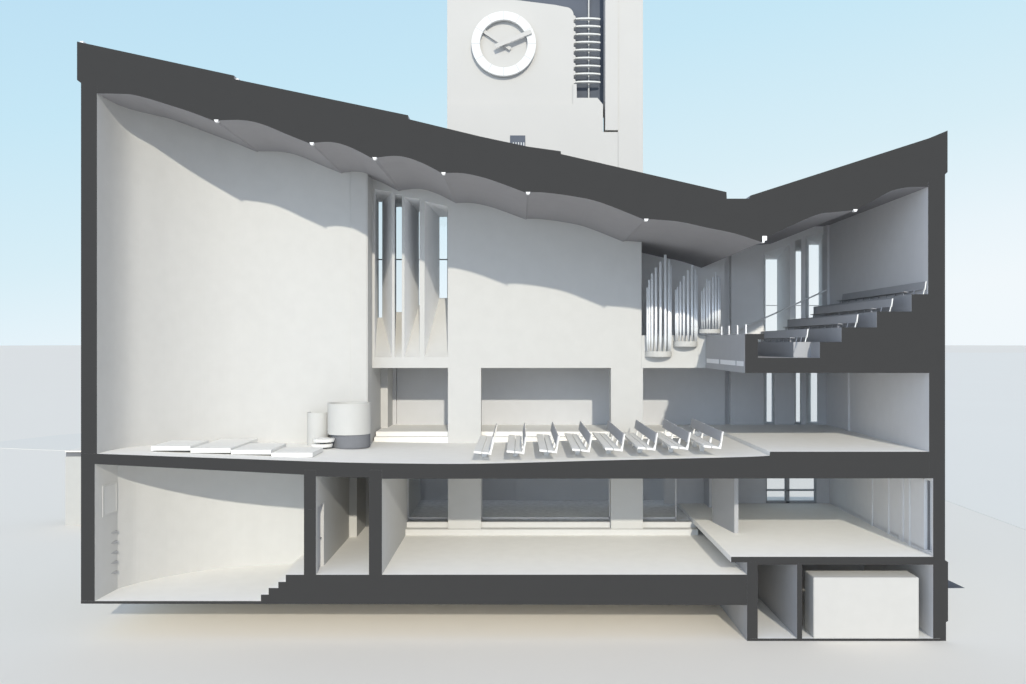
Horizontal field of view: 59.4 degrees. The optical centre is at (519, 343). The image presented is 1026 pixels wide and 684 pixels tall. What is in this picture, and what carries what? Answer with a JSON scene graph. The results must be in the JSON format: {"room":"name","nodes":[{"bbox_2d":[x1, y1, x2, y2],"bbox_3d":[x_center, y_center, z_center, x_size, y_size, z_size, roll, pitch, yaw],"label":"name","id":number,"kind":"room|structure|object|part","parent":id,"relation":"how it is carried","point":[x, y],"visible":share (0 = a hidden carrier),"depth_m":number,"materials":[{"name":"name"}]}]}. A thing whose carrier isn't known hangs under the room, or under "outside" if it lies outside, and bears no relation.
{"room":"church interior","nodes":[
{"label":"church interior","id":0,"kind":"room"},
{"bbox_2d":[81,464,303,600],"bbox_3d":[-9.795,5.662,32.398,6.750,4.245,10.804,0,0,0],"label":"wall","id":1,"kind":"structure","parent":0,"point":[167,522],"depth_m":30.14,"materials":[{"name":"white paint"}]},
{"bbox_2d":[102,481,117,516],"bbox_3d":[-12.700,4.800,27.878,0.026,0.960,0.894,0,0,3],"label":"hatch","id":2,"kind":"object","parent":1,"relation":"attached to","point":[109,491],"visible":1,"depth_m":27.84,"materials":[{"name":"white paint"}]},
{"bbox_3d":[-12.703,4.808,27.891,0.017,0.855,0.704,0,0,3],"label":"panel","id":3,"kind":"part","parent":2,"relation":"part of","materials":[{"name":"white"}]},
{"bbox_2d":[81,82,378,453],"bbox_3d":[-9.270,-2.160,31.751,7.800,11.400,9.506,0,0,0],"label":"wall","id":4,"kind":"structure","parent":0,"point":[226,285],"depth_m":30.76,"materials":[{"name":"white paint"}]},
{"bbox_2d":[304,470,348,575],"bbox_3d":[-6.300,5.370,29.627,0.360,3.180,5.276,0,0,0],"label":"wall","id":5,"kind":"structure","parent":0,"point":[332,493],"depth_m":28.17,"materials":[{"name":"white paint"}]},
{"bbox_2d":[318,505,321,566],"bbox_3d":[-6.209,5.925,27.648,0.062,1.950,0.864,0,0,0],"label":"door","id":6,"kind":"structure","parent":5,"relation":"in","point":[319,507],"depth_m":27.93,"materials":[{"name":"paint"}]},
{"bbox_2d":[349,477,358,536],"bbox_3d":[-6.060,5.430,32.495,0.420,3.060,0.459,0,0,0],"label":"wall","id":7,"kind":"structure","parent":0,"point":[353,481],"depth_m":32.27,"materials":[{"name":"white paint"}]},
{"bbox_2d":[359,477,368,533],"bbox_3d":[-5.460,5.430,33.480,1.920,3.060,1.512,0,0,0],"label":"wall","id":8,"kind":"structure","parent":0,"point":[363,482],"depth_m":33.64,"materials":[{"name":"white paint"}]},
{"bbox_2d":[372,368,392,440],"bbox_3d":[-5.415,2.205,34.393,0.630,2.670,3.305,0,0,0],"label":"wall","id":9,"kind":"structure","parent":0,"point":[382,378],"depth_m":34.72,"materials":[{"name":"white paint"}]},
{"bbox_2d":[369,470,420,575],"bbox_3d":[-4.335,5.370,32.273,0.390,3.180,10.569,0,0,0],"label":"wall","id":10,"kind":"structure","parent":0,"point":[388,498],"depth_m":27.91,"materials":[{"name":"white paint"}]},
{"bbox_2d":[81,527,746,604],"bbox_3d":[-3.015,7.372,32.396,20.310,0.915,10.808,0,0,0],"label":"floor","id":11,"kind":"structure","parent":0,"point":[424,569],"depth_m":27.48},
{"bbox_2d":[81,424,928,478],"bbox_3d":[-0.288,3.636,31.750,25.776,0.816,9.509,0,0,0],"label":"floor","id":12,"kind":"structure","parent":0,"point":[746,451],"depth_m":26.99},
{"bbox_2d":[151,440,208,450],"bbox_3d":[-10.806,3.271,28.674,1.212,0.224,1.674,0,0,0],"label":"platform","id":13,"kind":"object","parent":12,"relation":"on","point":[173,445],"visible":0.79,"depth_m":28.27,"materials":[{"name":"white paint"}]},
{"bbox_2d":[191,439,257,452],"bbox_3d":[-9.573,3.328,29.282,1.236,0.200,2.889,0,0,0],"label":"platform","id":14,"kind":"object","parent":12,"relation":"on","point":[221,445],"visible":0.86,"depth_m":28.62,"materials":[{"name":"white paint"}]},
{"bbox_2d":[231,443,285,453],"bbox_3d":[-8.325,3.376,28.768,1.230,0.193,1.863,0,0,0],"label":"platform","id":15,"kind":"object","parent":12,"relation":"on","point":[251,448],"visible":0.86,"depth_m":28.24,"materials":[{"name":"white paint"}]},
{"bbox_2d":[271,447,322,456],"bbox_3d":[-7.058,3.442,28.579,1.275,0.152,1.485,0,0,0],"label":"platform","id":16,"kind":"object","parent":12,"relation":"on","point":[285,451],"visible":0.96,"depth_m":28.18,"materials":[{"name":"white paint"}]},
{"bbox_2d":[307,412,328,445],"bbox_3d":[-6.975,2.927,31.024,0.750,1.141,0.590,0,0,0],"label":"lectern","id":17,"kind":"object","parent":12,"relation":"on","point":[316,422],"visible":0.64,"depth_m":30.78,"materials":[{"name":"white paint"}]},
{"bbox_2d":[311,437,334,448],"bbox_3d":[-6.611,3.342,30.186,0.780,0.338,0.720,0,0,0],"label":"step","id":18,"kind":"structure","parent":12,"relation":"on","point":[320,442],"depth_m":29.92,"materials":[{"name":"white paint"}]},
{"bbox_2d":[327,401,370,448],"bbox_3d":[-5.850,2.775,30.848,1.464,1.521,1.464,0,0,0],"label":"pulpit","id":19,"kind":"object","parent":12,"relation":"on","point":[348,422],"visible":0.99,"depth_m":30.25,"materials":[{"name":"white paint"}]},
{"bbox_2d":[474,423,496,456],"bbox_3d":[-1.086,3.199,29.430,0.606,0.784,4.752,0,0,0],"label":"pew","id":20,"kind":"object","parent":12,"relation":"on","point":[485,444],"visible":1,"depth_m":28.57,"materials":[{"name":"white paint"}]},
{"bbox_2d":[507,423,526,455],"bbox_3d":[-0.099,3.178,29.430,0.606,0.784,4.752,0,0,0],"label":"pew","id":21,"kind":"object","parent":12,"relation":"on","point":[514,446],"visible":1,"depth_m":28.57,"materials":[{"name":"white paint"}]},
{"bbox_3d":[0.132,2.933,29.430,0.084,0.294,4.752,0,0,0],"label":"backrest","id":22,"kind":"part","parent":21,"relation":"part of","materials":[{"name":"grey wood"}]},
{"bbox_2d":[537,422,559,455],"bbox_3d":[0.888,3.151,29.430,0.606,0.784,4.752,0,0,0],"label":"pew","id":23,"kind":"object","parent":12,"relation":"on","point":[545,445],"visible":1,"depth_m":28.57,"materials":[{"name":"white paint"}]},
{"bbox_3d":[1.119,2.905,29.430,0.084,0.294,4.752,0,0,0],"label":"backrest","id":24,"kind":"part","parent":23,"relation":"part of","materials":[{"name":"grey wood"}]},
{"bbox_2d":[564,421,591,454],"bbox_3d":[1.875,3.123,29.430,0.606,0.784,4.752,0,0,0],"label":"pew","id":25,"kind":"object","parent":12,"relation":"on","point":[574,441],"visible":1,"depth_m":28.64,"materials":[{"name":"white paint"}]},
{"bbox_3d":[2.106,2.877,29.430,0.084,0.294,4.752,0,0,0],"label":"backrest","id":26,"kind":"part","parent":25,"relation":"part of","materials":[{"name":"grey wood"}]},
{"bbox_2d":[592,421,624,453],"bbox_3d":[2.862,3.096,29.430,0.606,0.784,4.752,0,0,0],"label":"pew","id":27,"kind":"object","parent":12,"relation":"on","point":[604,440],"visible":1,"depth_m":28.76,"materials":[{"name":"white paint"}]},
{"bbox_3d":[3.093,2.851,29.430,0.084,0.294,4.752,0,0,0],"label":"backrest","id":28,"kind":"part","parent":27,"relation":"part of","materials":[{"name":"grey wood"}]},
{"bbox_2d":[623,420,657,452],"bbox_3d":[3.849,3.072,29.430,0.606,0.784,4.752,0,0,0],"label":"pew","id":29,"kind":"object","parent":12,"relation":"on","point":[632,438],"visible":0.98,"depth_m":28.78,"materials":[{"name":"white paint"}]},
{"bbox_3d":[4.080,2.826,29.430,0.084,0.294,4.752,0,0,0],"label":"backrest","id":30,"kind":"part","parent":29,"relation":"part of","materials":[{"name":"grey wood"}]},
{"bbox_2d":[656,419,690,451],"bbox_3d":[4.836,3.048,29.430,0.606,0.784,4.752,0,0,0],"label":"pew","id":31,"kind":"object","parent":12,"relation":"on","point":[662,439],"visible":0.94,"depth_m":28.75,"materials":[{"name":"white paint"}]},
{"bbox_3d":[5.067,2.803,29.430,0.084,0.294,4.752,0,0,0],"label":"backrest","id":32,"kind":"part","parent":31,"relation":"part of","materials":[{"name":"grey wood"}]},
{"bbox_2d":[685,418,723,451],"bbox_3d":[5.823,3.024,29.430,0.606,0.784,4.752,0,0,0],"label":"pew","id":33,"kind":"object","parent":12,"relation":"on","point":[714,433],"visible":0.85,"depth_m":28.59,"materials":[{"name":"white paint"}]},
{"bbox_3d":[6.054,2.779,29.430,0.084,0.294,4.752,0,0,0],"label":"backrest","id":34,"kind":"part","parent":33,"relation":"part of","materials":[{"name":"grey wood"}]},
{"bbox_2d":[77,42,947,267],"bbox_3d":[-0.231,-6.063,31.751,26.118,6.024,9.505,0,0,0],"label":"roof","id":35,"kind":"structure","parent":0,"point":[692,224],"depth_m":27.00,"materials":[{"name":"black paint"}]},
{"bbox_2d":[762,236,766,242],"bbox_3d":[7.335,-3.141,27.073,0.138,0.198,0.178,0,0,0],"label":"ceiling light","id":36,"kind":"object","parent":35,"relation":"attached to","point":[764,238],"visible":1,"depth_m":26.98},
{"bbox_2d":[0,345,1025,683],"bbox_3d":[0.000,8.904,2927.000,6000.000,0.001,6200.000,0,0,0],"label":"ground","id":37,"kind":"structure","parent":0,"point":[47,636],"depth_m":27.68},
{"bbox_2d":[0,433,80,450],"bbox_3d":[-43.404,8.894,80.247,9.965,0.020,18.080,0,0,-25],"label":"pavement","id":38,"kind":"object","parent":37,"relation":"on","point":[64,442],"visible":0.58,"depth_m":80.35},
{"bbox_2d":[65,447,80,524],"bbox_3d":[-21.049,7.082,45.090,2.738,3.656,1.620,0,0,0],"label":"annex building","id":39,"kind":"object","parent":37,"relation":"on","point":[73,456],"visible":0.26,"depth_m":44.28,"materials":[{"name":"grey stone"}]},
{"bbox_2d":[447,0,642,297],"bbox_3d":[1.031,-4.627,40.574,8.448,27.062,4.388,0,0,0],"label":"clock tower","id":40,"kind":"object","parent":37,"relation":"on","point":[586,66],"visible":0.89,"depth_m":38.53,"materials":[{"name":"concrete"}]},
{"bbox_2d":[471,11,535,76],"bbox_3d":[-0.693,-12.778,38.382,2.746,2.746,0.440,0,0,0],"label":"wall clock","id":41,"kind":"object","parent":40,"relation":"attached to","point":[495,17],"visible":1,"depth_m":38.26,"materials":[{"name":"metal"}]},
{"bbox_2d":[372,179,705,528],"bbox_3d":[0.602,0.330,34.517,12.296,12.900,3.596,0,0,0],"label":"wall","id":42,"kind":"structure","parent":0,"point":[523,293],"depth_m":32.72,"materials":[{"name":"white paint"}]},
{"bbox_2d":[408,479,447,520],"bbox_3d":[-3.380,5.265,33.183,1.521,2.490,0.108,0,0,0],"label":"window","id":43,"kind":"structure","parent":42,"relation":"in","point":[408,479],"depth_m":33.13,"materials":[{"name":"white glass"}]},
{"bbox_2d":[645,255,671,356],"bbox_3d":[5.023,-1.370,32.475,0.964,3.682,0.482,0,0,0],"label":"cluster","id":44,"kind":"object","parent":42,"relation":"attached to","point":[667,267],"visible":1,"depth_m":32.32,"materials":[{"name":"white paint"}]},
{"bbox_2d":[643,479,675,520],"bbox_3d":[5.115,5.265,33.183,1.290,2.490,0.108,0,0,0],"label":"window","id":45,"kind":"structure","parent":42,"relation":"in","point":[675,479],"depth_m":33.13,"materials":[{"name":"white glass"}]},
{"bbox_2d":[673,265,697,346],"bbox_3d":[6.001,-1.371,32.497,0.877,2.945,0.438,0,0,0],"label":"cluster","id":46,"kind":"object","parent":42,"relation":"attached to","point":[678,293],"visible":1,"depth_m":32.35,"materials":[{"name":"white paint"}]},
{"bbox_2d":[421,479,663,499],"bbox_3d":[0.450,5.430,37.584,14.100,3.060,0.432,0,0,0],"label":"wall","id":47,"kind":"structure","parent":0,"point":[431,489],"depth_m":37.56,"materials":[{"name":"paint"}]},
{"bbox_2d":[409,500,690,519],"bbox_3d":[1.155,6.717,35.559,10.590,0.426,4.482,0,0,0],"label":"floor","id":48,"kind":"structure","parent":0,"point":[425,508],"depth_m":35.37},
{"bbox_2d":[406,520,697,534],"bbox_3d":[1.155,6.723,35.181,10.590,0.414,5.238,0,0,0],"label":"steps","id":49,"kind":"structure","parent":0,"point":[414,527],"depth_m":32.74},
{"bbox_2d":[481,479,609,520],"bbox_3d":[0.945,5.265,33.183,4.728,2.490,0.108,0,0,0],"label":"window","id":50,"kind":"structure","parent":49,"relation":"on","point":[481,479],"depth_m":33.13,"materials":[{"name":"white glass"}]},
{"bbox_2d":[393,226,828,503],"bbox_3d":[3.540,0.300,36.815,18.120,12.240,1.539,0,0,0],"label":"wall","id":51,"kind":"structure","parent":0,"point":[510,396],"depth_m":36.04,"materials":[{"name":"paint"}]},
{"bbox_2d":[738,290,826,330],"bbox_3d":[10.437,-1.360,35.859,3.662,1.697,0.390,0,0,0],"label":"stair handrail","id":52,"kind":"object","parent":51,"relation":"attached to","point":[823,290],"visible":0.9,"depth_m":35.67,"materials":[{"name":"white paint"}]},
{"bbox_2d":[766,478,815,502],"bbox_3d":[10.864,5.186,36.153,2.022,2.391,0.216,0,0,0],"label":"window","id":53,"kind":"structure","parent":51,"relation":"in","point":[786,489],"depth_m":36.04,"materials":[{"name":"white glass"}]},
{"bbox_2d":[704,479,711,507],"bbox_3d":[7.800,5.202,35.572,0.840,2.364,0.945,0,0,0],"label":"wall","id":54,"kind":"structure","parent":0,"point":[707,482],"depth_m":35.23,"materials":[{"name":"paint"}]},
{"bbox_2d":[712,479,712,519],"bbox_3d":[7.003,5.202,32.575,0.057,2.364,0.189,0,0,0],"label":"wall","id":55,"kind":"structure","parent":0,"point":[712,479],"depth_m":32.61,"materials":[{"name":"white paint"}]},
{"bbox_2d":[713,479,737,532],"bbox_3d":[7.138,5.202,31.294,0.148,2.364,1.942,0,0,-10],"label":"wall","id":56,"kind":"structure","parent":0,"point":[725,491],"depth_m":31.00,"materials":[{"name":"paint"}]},
{"bbox_2d":[720,562,757,640],"bbox_3d":[6.969,7.722,31.718,0.318,2.364,9.464,0,0,0],"label":"wall","id":57,"kind":"structure","parent":0,"point":[744,617],"depth_m":26.99,"materials":[{"name":"paint"}]},
{"bbox_2d":[758,564,801,637],"bbox_3d":[8.383,7.725,30.502,0.153,2.250,7.036,0,0,0],"label":"wall","id":58,"kind":"structure","parent":0,"point":[779,586],"depth_m":28.27,"materials":[{"name":"paint"}]},
{"bbox_2d":[676,497,933,564],"bbox_3d":[9.375,6.500,32.285,6.090,0.237,10.597,0,0,0],"label":"floor","id":59,"kind":"structure","parent":0,"point":[768,533],"depth_m":29.68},
{"bbox_2d":[706,294,929,372],"bbox_3d":[9.525,-0.312,31.505,5.550,2.364,9.025,0,0,0],"label":"balcony","id":60,"kind":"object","parent":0,"point":[896,340],"depth_m":26.99,"materials":[{"name":"paint"}]},
{"bbox_2d":[699,272,720,332],"bbox_3d":[6.859,-1.477,32.361,0.772,2.189,0.386,0,0,0],"label":"cluster","id":61,"kind":"object","parent":60,"relation":"on","point":[717,278],"visible":1,"depth_m":32.24,"materials":[{"name":"white paint"}]},
{"bbox_2d":[707,359,718,363],"bbox_3d":[6.743,0.597,31.502,0.016,0.150,1.958,0,0,0],"label":"trim","id":62,"kind":"structure","parent":60,"relation":"attached to","point":[716,361],"depth_m":31.33,"materials":[{"name":"white"}]},
{"bbox_2d":[720,360,735,364],"bbox_3d":[6.743,0.597,29.227,0.016,0.150,2.079,0,0,0],"label":"trim","id":63,"kind":"structure","parent":60,"relation":"attached to","point":[726,362],"depth_m":29.07,"materials":[{"name":"white"}]},
{"bbox_2d":[721,324,746,334],"bbox_3d":[6.804,-0.446,28.733,0.036,0.291,3.305,0,0,0],"label":"guard rail","id":64,"kind":"object","parent":60,"relation":"on","point":[745,324],"visible":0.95,"depth_m":28.13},
{"bbox_2d":[736,361,743,365],"bbox_3d":[6.743,0.597,27.581,0.016,0.150,0.837,0,0,0],"label":"trim","id":65,"kind":"structure","parent":60,"relation":"attached to","point":[738,363],"depth_m":27.55,"materials":[{"name":"white"}]},
{"bbox_2d":[761,329,808,341],"bbox_3d":[8.549,-0.260,29.396,0.249,0.393,4.712,0,0,0],"label":"bench","id":66,"kind":"object","parent":60,"relation":"on","point":[780,334],"visible":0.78,"depth_m":29.07,"materials":[{"name":"grey wood"}]},
{"bbox_3d":[8.508,-0.194,29.916,0.168,0.033,3.672,0,0,0],"label":"seat","id":67,"kind":"part","parent":66,"relation":"part of","materials":[{"name":"grey wood"}]},
{"bbox_3d":[8.640,-0.329,29.416,0.060,0.249,4.671,0,0,0],"label":"backrest","id":68,"kind":"part","parent":66,"relation":"part of","materials":[{"name":"grey wood"}]},
{"bbox_2d":[784,314,857,329],"bbox_3d":[10.046,-0.695,30.503,0.249,0.393,6.926,0,0,0],"label":"bench","id":69,"kind":"object","parent":60,"relation":"on","point":[836,320],"visible":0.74,"depth_m":29.90,"materials":[{"name":"grey wood"}]},
{"bbox_3d":[10.005,-0.628,31.023,0.168,0.033,5.886,0,0,0],"label":"seat","id":70,"kind":"part","parent":69,"relation":"part of","materials":[{"name":"grey wood"}]},
{"bbox_3d":[10.137,-0.763,30.523,0.060,0.249,6.885,0,0,0],"label":"backrest","id":71,"kind":"part","parent":69,"relation":"part of","materials":[{"name":"grey wood"}]},
{"bbox_2d":[810,298,892,316],"bbox_3d":[11.089,-1.171,30.530,0.249,0.393,6.980,0,0,0],"label":"bench","id":72,"kind":"object","parent":60,"relation":"on","point":[870,305],"visible":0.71,"depth_m":29.91,"materials":[{"name":"grey wood"}]},
{"bbox_3d":[11.049,-1.105,31.050,0.168,0.033,5.940,0,0,0],"label":"seat","id":73,"kind":"part","parent":72,"relation":"part of","materials":[{"name":"grey wood"}]},
{"bbox_2d":[837,281,926,302],"bbox_3d":[12.098,-1.690,30.530,0.249,0.393,6.980,0,0,0],"label":"bench","id":74,"kind":"object","parent":60,"relation":"on","point":[906,288],"visible":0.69,"depth_m":29.89,"materials":[{"name":"grey wood"}]},
{"bbox_3d":[12.057,-1.625,31.050,0.168,0.033,5.940,0,0,0],"label":"seat","id":75,"kind":"part","parent":74,"relation":"part of","materials":[{"name":"grey wood"}]},
{"bbox_2d":[802,565,863,588],"bbox_3d":[9.765,7.725,32.562,5.310,2.250,0.324,0,0,0],"label":"wall","id":76,"kind":"structure","parent":0,"point":[804,567],"depth_m":32.40,"materials":[{"name":"paint"}]},
{"bbox_2d":[750,589,939,640],"bbox_3d":[9.750,8.873,31.717,5.700,0.087,9.467,0,0,0],"label":"floor","id":77,"kind":"structure","parent":0,"point":[770,628],"depth_m":27.45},
{"bbox_2d":[805,571,918,637],"bbox_3d":[10.398,7.921,27.445,3.162,1.815,0.837,0,0,0],"label":"box","id":78,"kind":"object","parent":77,"relation":"on","point":[838,604],"visible":1,"depth_m":27.03,"materials":[{"name":"white"}]},
{"bbox_2d":[822,175,947,640],"bbox_3d":[12.495,1.909,31.722,0.690,13.989,9.456,0,0,0],"label":"wall","id":79,"kind":"structure","parent":0,"point":[900,241],"depth_m":29.18,"materials":[{"name":"paint"}]},
{"bbox_2d":[924,479,931,548],"bbox_3d":[12.564,5.213,27.597,0.342,2.139,0.016,0,0,0],"label":"trim","id":80,"kind":"structure","parent":79,"relation":"attached to","point":[925,480],"depth_m":27.59,"materials":[{"name":"white"}]},
{"bbox_2d":[927,480,929,549],"bbox_3d":[12.598,5.213,27.337,0.219,2.145,0.513,0,0,0],"label":"window","id":81,"kind":"structure","parent":79,"relation":"in","point":[928,481],"depth_m":27.51,"materials":[{"name":"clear glass"}]},
{"bbox_2d":[767,353,1025,529],"bbox_3d":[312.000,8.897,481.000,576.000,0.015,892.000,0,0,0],"label":"ground","id":82,"kind":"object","parent":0,"point":[985,393],"depth_m":93.58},
{"bbox_2d":[948,580,963,587],"bbox_3d":[15.491,9.704,34.189,1.496,1.600,2.854,0,0,0],"label":"well","id":83,"kind":"object","parent":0,"point":[950,584],"visible":0.1,"depth_m":33.59,"materials":[{"name":"concrete"}]}
]}

